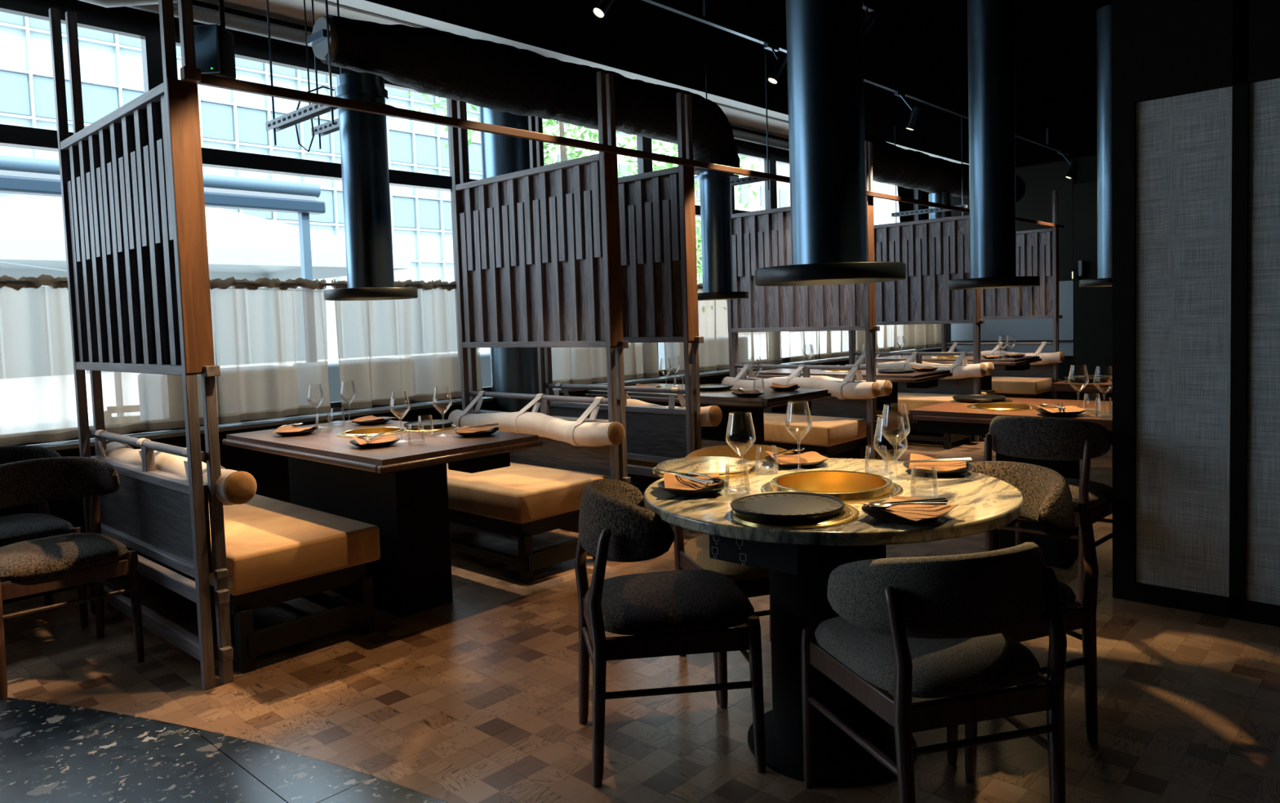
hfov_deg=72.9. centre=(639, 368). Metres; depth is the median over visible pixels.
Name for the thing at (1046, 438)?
dining chair
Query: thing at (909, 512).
paper napkin
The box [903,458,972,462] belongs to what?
chopstick
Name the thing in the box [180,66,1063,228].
cross beam
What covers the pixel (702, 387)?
griddle plate
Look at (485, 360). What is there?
window pane
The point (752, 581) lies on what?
dining chair
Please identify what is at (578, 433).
bolster
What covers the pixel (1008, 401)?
ring
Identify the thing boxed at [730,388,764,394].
paper napkin
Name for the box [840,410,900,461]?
bench
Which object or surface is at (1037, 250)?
slatted screen
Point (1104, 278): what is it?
extraction hood
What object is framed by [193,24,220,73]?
grille
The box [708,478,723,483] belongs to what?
bowl
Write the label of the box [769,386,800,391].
plate
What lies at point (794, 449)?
bowl
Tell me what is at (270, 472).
wall window
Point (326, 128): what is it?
hanger
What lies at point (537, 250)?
slatted screen
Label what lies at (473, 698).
floor
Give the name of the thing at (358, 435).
spoon
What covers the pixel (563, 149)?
street tree
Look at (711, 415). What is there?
bolster
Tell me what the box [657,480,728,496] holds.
plate
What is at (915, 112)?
track spotlight
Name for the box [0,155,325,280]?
pipe
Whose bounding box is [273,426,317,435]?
plate
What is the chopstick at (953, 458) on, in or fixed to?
on the paper napkin at (933, 466)
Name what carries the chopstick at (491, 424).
on the paper napkin at (487, 428)
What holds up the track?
hanging from the ceiling
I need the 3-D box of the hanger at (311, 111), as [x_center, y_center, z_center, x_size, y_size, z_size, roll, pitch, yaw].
[-1.507,-1.525,3.802,0.620,0.995,0.046,1,4,43]
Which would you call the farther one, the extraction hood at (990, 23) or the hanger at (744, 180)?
the hanger at (744, 180)
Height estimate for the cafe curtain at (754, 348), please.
0.832 m
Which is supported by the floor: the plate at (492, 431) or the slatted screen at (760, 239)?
the slatted screen at (760, 239)
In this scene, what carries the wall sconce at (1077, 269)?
attached to the wall at (1085, 326)
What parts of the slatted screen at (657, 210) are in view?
post, post, panel, handrail, post, rail, rail, post, post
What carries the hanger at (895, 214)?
hanging from the ceiling
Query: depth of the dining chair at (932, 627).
1.91 m
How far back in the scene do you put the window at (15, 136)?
4.45 m
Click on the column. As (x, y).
(513, 370)
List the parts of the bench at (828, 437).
seat, leg, leg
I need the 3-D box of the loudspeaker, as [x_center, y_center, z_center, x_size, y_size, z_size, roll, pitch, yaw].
[-1.986,-1.682,4.019,0.150,0.675,0.188,-2,3,5]
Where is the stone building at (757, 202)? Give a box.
[542,118,790,333]
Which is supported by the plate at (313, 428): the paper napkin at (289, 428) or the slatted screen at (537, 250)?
the paper napkin at (289, 428)
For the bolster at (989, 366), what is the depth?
8.20 m
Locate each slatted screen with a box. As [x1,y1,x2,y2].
[48,0,233,690]
[448,71,631,533]
[528,91,703,533]
[727,140,880,459]
[848,215,984,442]
[941,190,1062,399]
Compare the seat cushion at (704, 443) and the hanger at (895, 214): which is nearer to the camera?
the seat cushion at (704, 443)
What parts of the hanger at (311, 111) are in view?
threaded rod, threaded rod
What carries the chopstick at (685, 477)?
on the paper napkin at (671, 481)
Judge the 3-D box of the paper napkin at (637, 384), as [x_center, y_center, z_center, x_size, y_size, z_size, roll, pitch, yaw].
[0.053,0.121,6.027,0.164,0.027,0.176,-2,3,3]
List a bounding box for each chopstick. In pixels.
[366,432,385,441]
[453,423,498,430]
[457,423,498,428]
[675,474,708,484]
[677,474,714,484]
[863,497,945,506]
[864,499,947,507]
[903,457,971,462]
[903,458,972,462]
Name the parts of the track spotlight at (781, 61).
stem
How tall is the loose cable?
1.003 m
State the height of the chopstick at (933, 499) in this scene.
0.007 m
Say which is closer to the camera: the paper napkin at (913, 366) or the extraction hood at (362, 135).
the extraction hood at (362, 135)
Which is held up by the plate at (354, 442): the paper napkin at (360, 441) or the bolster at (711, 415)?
the paper napkin at (360, 441)
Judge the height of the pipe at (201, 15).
0.084 m
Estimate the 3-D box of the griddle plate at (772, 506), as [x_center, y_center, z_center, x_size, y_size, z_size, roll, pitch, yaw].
[0.367,0.344,2.165,0.282,0.019,0.282,1,4,43]
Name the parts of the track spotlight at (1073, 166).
stem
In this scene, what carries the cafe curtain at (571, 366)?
hanging from the curtain rod
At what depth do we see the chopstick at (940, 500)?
2.07 m
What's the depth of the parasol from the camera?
10.54 m
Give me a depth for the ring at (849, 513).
2.05 m
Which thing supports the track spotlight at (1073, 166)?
hanging from the track
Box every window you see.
[0,0,182,446]
[0,0,951,604]
[156,23,470,429]
[464,102,650,391]
[647,137,777,377]
[773,152,861,364]
[872,179,921,351]
[920,190,941,348]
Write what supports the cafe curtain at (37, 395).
hanging from the curtain rod
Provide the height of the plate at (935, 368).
0.024 m
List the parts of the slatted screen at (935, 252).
post, post, handrail, post, rail, rail, panel, post, post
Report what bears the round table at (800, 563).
on the floor
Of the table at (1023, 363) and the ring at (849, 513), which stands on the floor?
the table at (1023, 363)
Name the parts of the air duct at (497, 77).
damper handle, plate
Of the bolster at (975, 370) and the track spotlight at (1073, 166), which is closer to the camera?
the bolster at (975, 370)
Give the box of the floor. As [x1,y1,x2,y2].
[0,428,1279,802]
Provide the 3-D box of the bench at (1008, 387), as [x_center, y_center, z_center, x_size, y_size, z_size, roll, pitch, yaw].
[3.799,0.325,10.098,1.760,0.440,0.560,1,4,43]
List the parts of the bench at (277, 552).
leg, seat, foot rail, foot rail, leg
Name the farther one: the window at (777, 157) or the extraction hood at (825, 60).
the window at (777, 157)
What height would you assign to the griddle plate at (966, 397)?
0.019 m
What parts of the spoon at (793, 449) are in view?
handle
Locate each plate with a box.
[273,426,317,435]
[349,436,399,447]
[351,417,392,425]
[403,419,453,429]
[453,426,498,436]
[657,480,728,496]
[699,384,733,390]
[730,491,844,522]
[731,391,764,397]
[764,453,827,468]
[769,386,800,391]
[861,499,948,524]
[877,368,915,373]
[902,462,973,475]
[911,367,937,371]
[952,394,1005,402]
[981,355,1004,359]
[1004,354,1025,357]
[1035,407,1085,416]
[1063,375,1109,382]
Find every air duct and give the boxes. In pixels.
[78,0,177,8]
[306,14,739,175]
[864,130,1026,202]
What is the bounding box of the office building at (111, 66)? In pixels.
[0,11,489,373]
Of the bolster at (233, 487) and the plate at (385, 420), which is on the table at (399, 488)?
the plate at (385, 420)
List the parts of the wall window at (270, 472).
window sill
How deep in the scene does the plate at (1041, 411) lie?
3.88 m
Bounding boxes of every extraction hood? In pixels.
[324,72,417,301]
[693,169,748,300]
[755,0,906,286]
[928,191,951,219]
[947,0,1039,289]
[1079,4,1111,287]
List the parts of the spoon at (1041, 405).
handle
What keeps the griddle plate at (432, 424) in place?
on the ring at (452, 426)
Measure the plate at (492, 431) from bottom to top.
0.024 m
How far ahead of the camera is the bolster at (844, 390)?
6.71 m
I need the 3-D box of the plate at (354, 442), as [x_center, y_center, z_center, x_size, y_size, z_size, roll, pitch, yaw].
[-1.122,0.314,3.669,0.199,0.024,0.199,1,5,43]
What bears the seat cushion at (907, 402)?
on the bench at (907, 402)
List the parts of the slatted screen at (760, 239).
post, post, rail, rail, handrail, post, panel, post, post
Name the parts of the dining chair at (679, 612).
leg, seat rail, leg, seat rail, leg, seat rail, leg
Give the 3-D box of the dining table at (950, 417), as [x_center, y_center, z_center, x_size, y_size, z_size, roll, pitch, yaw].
[1.981,0.558,4.313,0.990,0.761,0.810,1,4,43]
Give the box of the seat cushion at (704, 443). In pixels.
[626,439,747,467]
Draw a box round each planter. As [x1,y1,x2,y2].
[141,416,294,433]
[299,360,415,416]
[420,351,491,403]
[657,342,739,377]
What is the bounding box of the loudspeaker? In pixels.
[193,0,235,79]
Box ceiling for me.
[364,0,1111,166]
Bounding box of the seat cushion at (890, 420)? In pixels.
[866,410,900,433]
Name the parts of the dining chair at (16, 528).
leg, leg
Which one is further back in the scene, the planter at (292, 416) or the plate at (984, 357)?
the plate at (984, 357)
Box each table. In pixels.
[222,419,542,617]
[585,383,831,492]
[644,457,1023,786]
[746,368,952,460]
[863,355,1041,429]
[906,397,1112,568]
[1049,375,1112,401]
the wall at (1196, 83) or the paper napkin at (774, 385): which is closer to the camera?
the wall at (1196, 83)
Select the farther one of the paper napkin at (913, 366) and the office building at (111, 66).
the office building at (111, 66)
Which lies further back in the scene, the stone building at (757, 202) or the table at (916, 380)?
the stone building at (757, 202)
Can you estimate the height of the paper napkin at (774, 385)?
0.026 m
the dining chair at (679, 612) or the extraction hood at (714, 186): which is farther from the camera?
the extraction hood at (714, 186)
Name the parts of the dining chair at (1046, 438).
leg, leg, seat rail, leg, seat rail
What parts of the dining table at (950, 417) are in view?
edge moulding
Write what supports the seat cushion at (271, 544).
on the bench at (277, 552)
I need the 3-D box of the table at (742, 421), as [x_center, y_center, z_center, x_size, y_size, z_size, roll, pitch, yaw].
[0.437,0.515,5.924,1.567,0.761,0.722,1,4,43]
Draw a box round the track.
[641,0,1070,155]
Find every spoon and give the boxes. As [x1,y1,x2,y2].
[277,422,302,429]
[357,434,372,439]
[688,471,723,483]
[771,448,804,457]
[869,502,946,509]
[1038,404,1066,409]
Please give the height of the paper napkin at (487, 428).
0.018 m
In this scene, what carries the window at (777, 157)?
attached to the wall window at (270, 472)
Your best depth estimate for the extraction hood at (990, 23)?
4.16 m
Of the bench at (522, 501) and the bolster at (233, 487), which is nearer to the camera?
the bolster at (233, 487)
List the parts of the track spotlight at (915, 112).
stem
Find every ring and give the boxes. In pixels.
[404,424,457,432]
[731,503,859,528]
[952,399,1012,404]
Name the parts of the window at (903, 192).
pane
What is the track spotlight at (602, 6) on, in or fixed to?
attached to the track
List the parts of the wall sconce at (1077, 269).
lamp shade, plate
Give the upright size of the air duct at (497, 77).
0.491 m
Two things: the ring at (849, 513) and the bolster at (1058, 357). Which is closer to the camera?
the ring at (849, 513)
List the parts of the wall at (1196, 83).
linen panel, linen panel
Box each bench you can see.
[125,493,380,674]
[446,462,607,583]
[626,439,747,491]
[763,413,866,458]
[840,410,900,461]
[897,392,971,449]
[981,390,995,395]
[991,376,1053,399]
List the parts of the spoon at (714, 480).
handle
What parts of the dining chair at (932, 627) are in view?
leg, seat rail, leg, leg, seat rail, seat rail, leg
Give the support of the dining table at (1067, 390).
on the floor
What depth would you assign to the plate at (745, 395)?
5.28 m
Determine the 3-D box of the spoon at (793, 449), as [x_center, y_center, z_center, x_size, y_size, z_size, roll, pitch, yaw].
[0.493,0.278,2.889,0.037,0.013,0.183,1,4,43]
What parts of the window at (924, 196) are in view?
pane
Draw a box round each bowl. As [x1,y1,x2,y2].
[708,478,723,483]
[791,448,804,451]
[869,503,893,509]
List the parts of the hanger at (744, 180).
threaded rod, threaded rod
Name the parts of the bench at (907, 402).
seat, foot rail, leg, foot rail, leg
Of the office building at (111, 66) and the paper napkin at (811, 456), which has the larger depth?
the office building at (111, 66)
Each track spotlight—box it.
[593,0,614,17]
[763,43,786,84]
[862,2,875,37]
[893,91,920,130]
[1057,151,1077,178]
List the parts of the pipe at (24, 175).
post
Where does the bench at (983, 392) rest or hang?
on the floor
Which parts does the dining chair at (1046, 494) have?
leg, leg, seat rail, seat rail, leg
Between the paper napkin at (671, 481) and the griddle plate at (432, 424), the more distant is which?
the griddle plate at (432, 424)
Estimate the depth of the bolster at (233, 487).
3.19 m
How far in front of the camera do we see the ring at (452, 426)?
4.11 m
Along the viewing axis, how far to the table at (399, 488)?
3.80 m
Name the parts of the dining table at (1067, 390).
edge moulding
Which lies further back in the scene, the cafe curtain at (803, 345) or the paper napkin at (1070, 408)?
the cafe curtain at (803, 345)
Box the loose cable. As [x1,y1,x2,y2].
[295,0,334,152]
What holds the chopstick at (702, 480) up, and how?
on the paper napkin at (671, 481)
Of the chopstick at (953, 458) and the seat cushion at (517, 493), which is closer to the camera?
the chopstick at (953, 458)
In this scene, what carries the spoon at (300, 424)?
on the paper napkin at (289, 428)
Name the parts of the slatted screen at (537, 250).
post, post, rail, rail, handrail, post, panel, post, post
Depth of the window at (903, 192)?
11.40 m
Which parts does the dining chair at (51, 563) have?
leg, seat rail, leg, leg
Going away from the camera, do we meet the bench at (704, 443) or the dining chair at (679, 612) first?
the dining chair at (679, 612)
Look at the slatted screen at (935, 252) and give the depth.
8.31 m
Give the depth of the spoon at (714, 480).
2.45 m
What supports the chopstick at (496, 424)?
on the paper napkin at (487, 428)
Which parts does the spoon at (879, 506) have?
handle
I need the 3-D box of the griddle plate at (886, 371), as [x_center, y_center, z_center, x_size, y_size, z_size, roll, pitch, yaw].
[2.060,0.022,6.972,0.290,0.019,0.290,1,4,43]
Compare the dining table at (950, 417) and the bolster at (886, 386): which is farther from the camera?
the bolster at (886, 386)
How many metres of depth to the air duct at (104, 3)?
3.53 m
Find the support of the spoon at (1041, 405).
on the paper napkin at (1070, 408)
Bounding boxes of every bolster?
[94,429,257,505]
[448,391,624,446]
[554,382,722,426]
[721,364,880,399]
[743,364,892,396]
[844,351,986,379]
[862,351,994,375]
[947,342,1064,364]
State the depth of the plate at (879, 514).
2.03 m
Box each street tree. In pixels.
[404,93,701,249]
[653,143,764,289]
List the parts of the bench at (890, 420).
foot rail, seat, foot rail, leg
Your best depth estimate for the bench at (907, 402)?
7.91 m
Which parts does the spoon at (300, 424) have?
handle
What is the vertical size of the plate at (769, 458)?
0.024 m
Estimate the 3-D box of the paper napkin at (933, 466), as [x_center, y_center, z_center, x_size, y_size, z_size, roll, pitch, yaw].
[0.908,0.288,2.647,0.164,0.027,0.176,-1,4,20]
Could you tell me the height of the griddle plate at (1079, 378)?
0.019 m
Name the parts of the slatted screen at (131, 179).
post, post, rail, rail, post, handrail, panel, post, post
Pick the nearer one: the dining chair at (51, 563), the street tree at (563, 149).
the dining chair at (51, 563)
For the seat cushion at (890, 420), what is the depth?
6.84 m
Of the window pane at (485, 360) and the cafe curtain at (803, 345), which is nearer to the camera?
the window pane at (485, 360)
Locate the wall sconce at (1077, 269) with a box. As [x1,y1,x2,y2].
[1071,260,1083,279]
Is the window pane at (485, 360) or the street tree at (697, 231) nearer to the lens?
the window pane at (485, 360)
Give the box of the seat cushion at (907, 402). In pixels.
[897,392,955,414]
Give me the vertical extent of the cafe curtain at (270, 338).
0.831 m
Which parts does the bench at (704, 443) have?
foot rail, seat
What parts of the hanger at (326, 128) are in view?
threaded rod, threaded rod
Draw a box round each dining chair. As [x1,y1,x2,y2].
[0,445,88,626]
[0,456,144,700]
[574,479,765,787]
[672,444,793,709]
[800,542,1066,802]
[964,461,1098,782]
[983,415,1112,602]
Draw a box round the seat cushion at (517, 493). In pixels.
[446,462,607,524]
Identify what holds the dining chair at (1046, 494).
on the floor
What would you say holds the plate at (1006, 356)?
on the table at (1023, 363)
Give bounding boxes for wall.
[926,155,1111,399]
[1111,0,1279,626]
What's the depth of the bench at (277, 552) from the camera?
3.39 m
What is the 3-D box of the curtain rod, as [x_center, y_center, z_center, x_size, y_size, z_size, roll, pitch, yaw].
[-0.148,-0.693,7.316,0.017,0.018,12.600,1,4,43]
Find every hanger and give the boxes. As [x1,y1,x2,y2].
[265,0,339,146]
[311,0,342,149]
[705,48,774,190]
[891,116,967,222]
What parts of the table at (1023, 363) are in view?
edge moulding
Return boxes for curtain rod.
[4,280,702,288]
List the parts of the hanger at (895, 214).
threaded rod, threaded rod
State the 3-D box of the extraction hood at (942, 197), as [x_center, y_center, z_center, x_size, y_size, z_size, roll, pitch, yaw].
[3.000,-1.236,8.654,0.420,1.015,0.420,1,4,43]
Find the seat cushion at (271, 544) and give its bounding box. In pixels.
[208,493,380,595]
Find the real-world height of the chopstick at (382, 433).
0.007 m
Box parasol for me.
[0,194,410,281]
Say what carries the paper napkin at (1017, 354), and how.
on the plate at (1006, 356)
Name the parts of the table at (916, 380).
edge moulding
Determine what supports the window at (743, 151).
attached to the wall window at (270, 472)
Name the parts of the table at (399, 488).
edge moulding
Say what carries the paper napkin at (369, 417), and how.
on the plate at (385, 420)
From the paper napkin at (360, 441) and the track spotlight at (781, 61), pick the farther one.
the track spotlight at (781, 61)
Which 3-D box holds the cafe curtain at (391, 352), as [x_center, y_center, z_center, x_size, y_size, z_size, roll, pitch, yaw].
[-1.537,-0.187,5.836,0.106,0.832,1.104,1,5,44]
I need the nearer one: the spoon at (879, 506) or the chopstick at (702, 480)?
the spoon at (879, 506)
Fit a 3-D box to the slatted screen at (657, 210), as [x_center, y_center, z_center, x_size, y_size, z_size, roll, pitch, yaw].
[-0.184,-0.397,5.420,1.390,2.680,0.102,1,4,43]
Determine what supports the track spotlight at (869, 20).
attached to the ceiling
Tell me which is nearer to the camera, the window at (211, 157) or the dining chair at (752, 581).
the dining chair at (752, 581)
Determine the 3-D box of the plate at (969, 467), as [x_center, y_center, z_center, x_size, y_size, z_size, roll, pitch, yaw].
[0.909,0.306,2.647,0.199,0.024,0.199,-2,3,5]
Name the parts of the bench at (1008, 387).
seat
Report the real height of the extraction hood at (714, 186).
0.925 m
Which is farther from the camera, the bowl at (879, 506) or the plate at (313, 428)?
the plate at (313, 428)
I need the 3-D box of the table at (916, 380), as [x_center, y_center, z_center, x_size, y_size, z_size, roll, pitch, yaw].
[1.746,0.391,7.337,1.567,0.761,0.682,1,4,43]
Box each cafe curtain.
[0,274,78,446]
[86,276,331,436]
[331,279,482,410]
[551,342,659,384]
[664,283,782,375]
[789,324,941,362]
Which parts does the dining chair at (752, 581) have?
leg, seat rail, leg, seat rail, leg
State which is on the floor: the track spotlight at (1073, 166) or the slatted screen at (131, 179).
the slatted screen at (131, 179)
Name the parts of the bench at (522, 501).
foot rail, seat, leg, foot rail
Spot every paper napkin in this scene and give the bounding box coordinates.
[271,424,318,433]
[347,415,394,422]
[351,435,399,444]
[452,426,498,435]
[635,383,659,387]
[662,471,724,490]
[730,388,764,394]
[764,451,829,464]
[772,382,797,387]
[853,496,957,521]
[907,453,966,471]
[911,365,939,368]
[982,355,1004,357]
[1002,353,1025,355]
[1035,405,1088,413]
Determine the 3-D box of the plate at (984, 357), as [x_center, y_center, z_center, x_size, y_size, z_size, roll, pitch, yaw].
[3.431,-0.109,8.423,0.199,0.024,0.199,-3,3,-12]
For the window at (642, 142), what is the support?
attached to the wall window at (270, 472)
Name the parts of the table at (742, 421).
edge moulding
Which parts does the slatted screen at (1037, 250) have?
post, post, handrail, post, rail, panel, rail, post, post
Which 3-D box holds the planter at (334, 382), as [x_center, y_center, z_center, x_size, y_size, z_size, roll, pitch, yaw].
[-2.344,0.484,7.199,0.500,1.100,0.850,1,4,43]
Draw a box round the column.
[479,106,539,413]
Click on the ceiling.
(919, 48)
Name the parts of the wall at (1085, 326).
dado rail, cloth panel, painted panel, cloth panel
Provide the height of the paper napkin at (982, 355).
0.018 m
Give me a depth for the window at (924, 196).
11.82 m
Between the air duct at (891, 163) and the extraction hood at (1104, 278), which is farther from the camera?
the air duct at (891, 163)
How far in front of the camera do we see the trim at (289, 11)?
5.14 m
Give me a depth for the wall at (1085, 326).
10.95 m
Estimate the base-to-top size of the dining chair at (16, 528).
0.775 m
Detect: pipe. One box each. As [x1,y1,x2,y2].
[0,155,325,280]
[126,2,789,150]

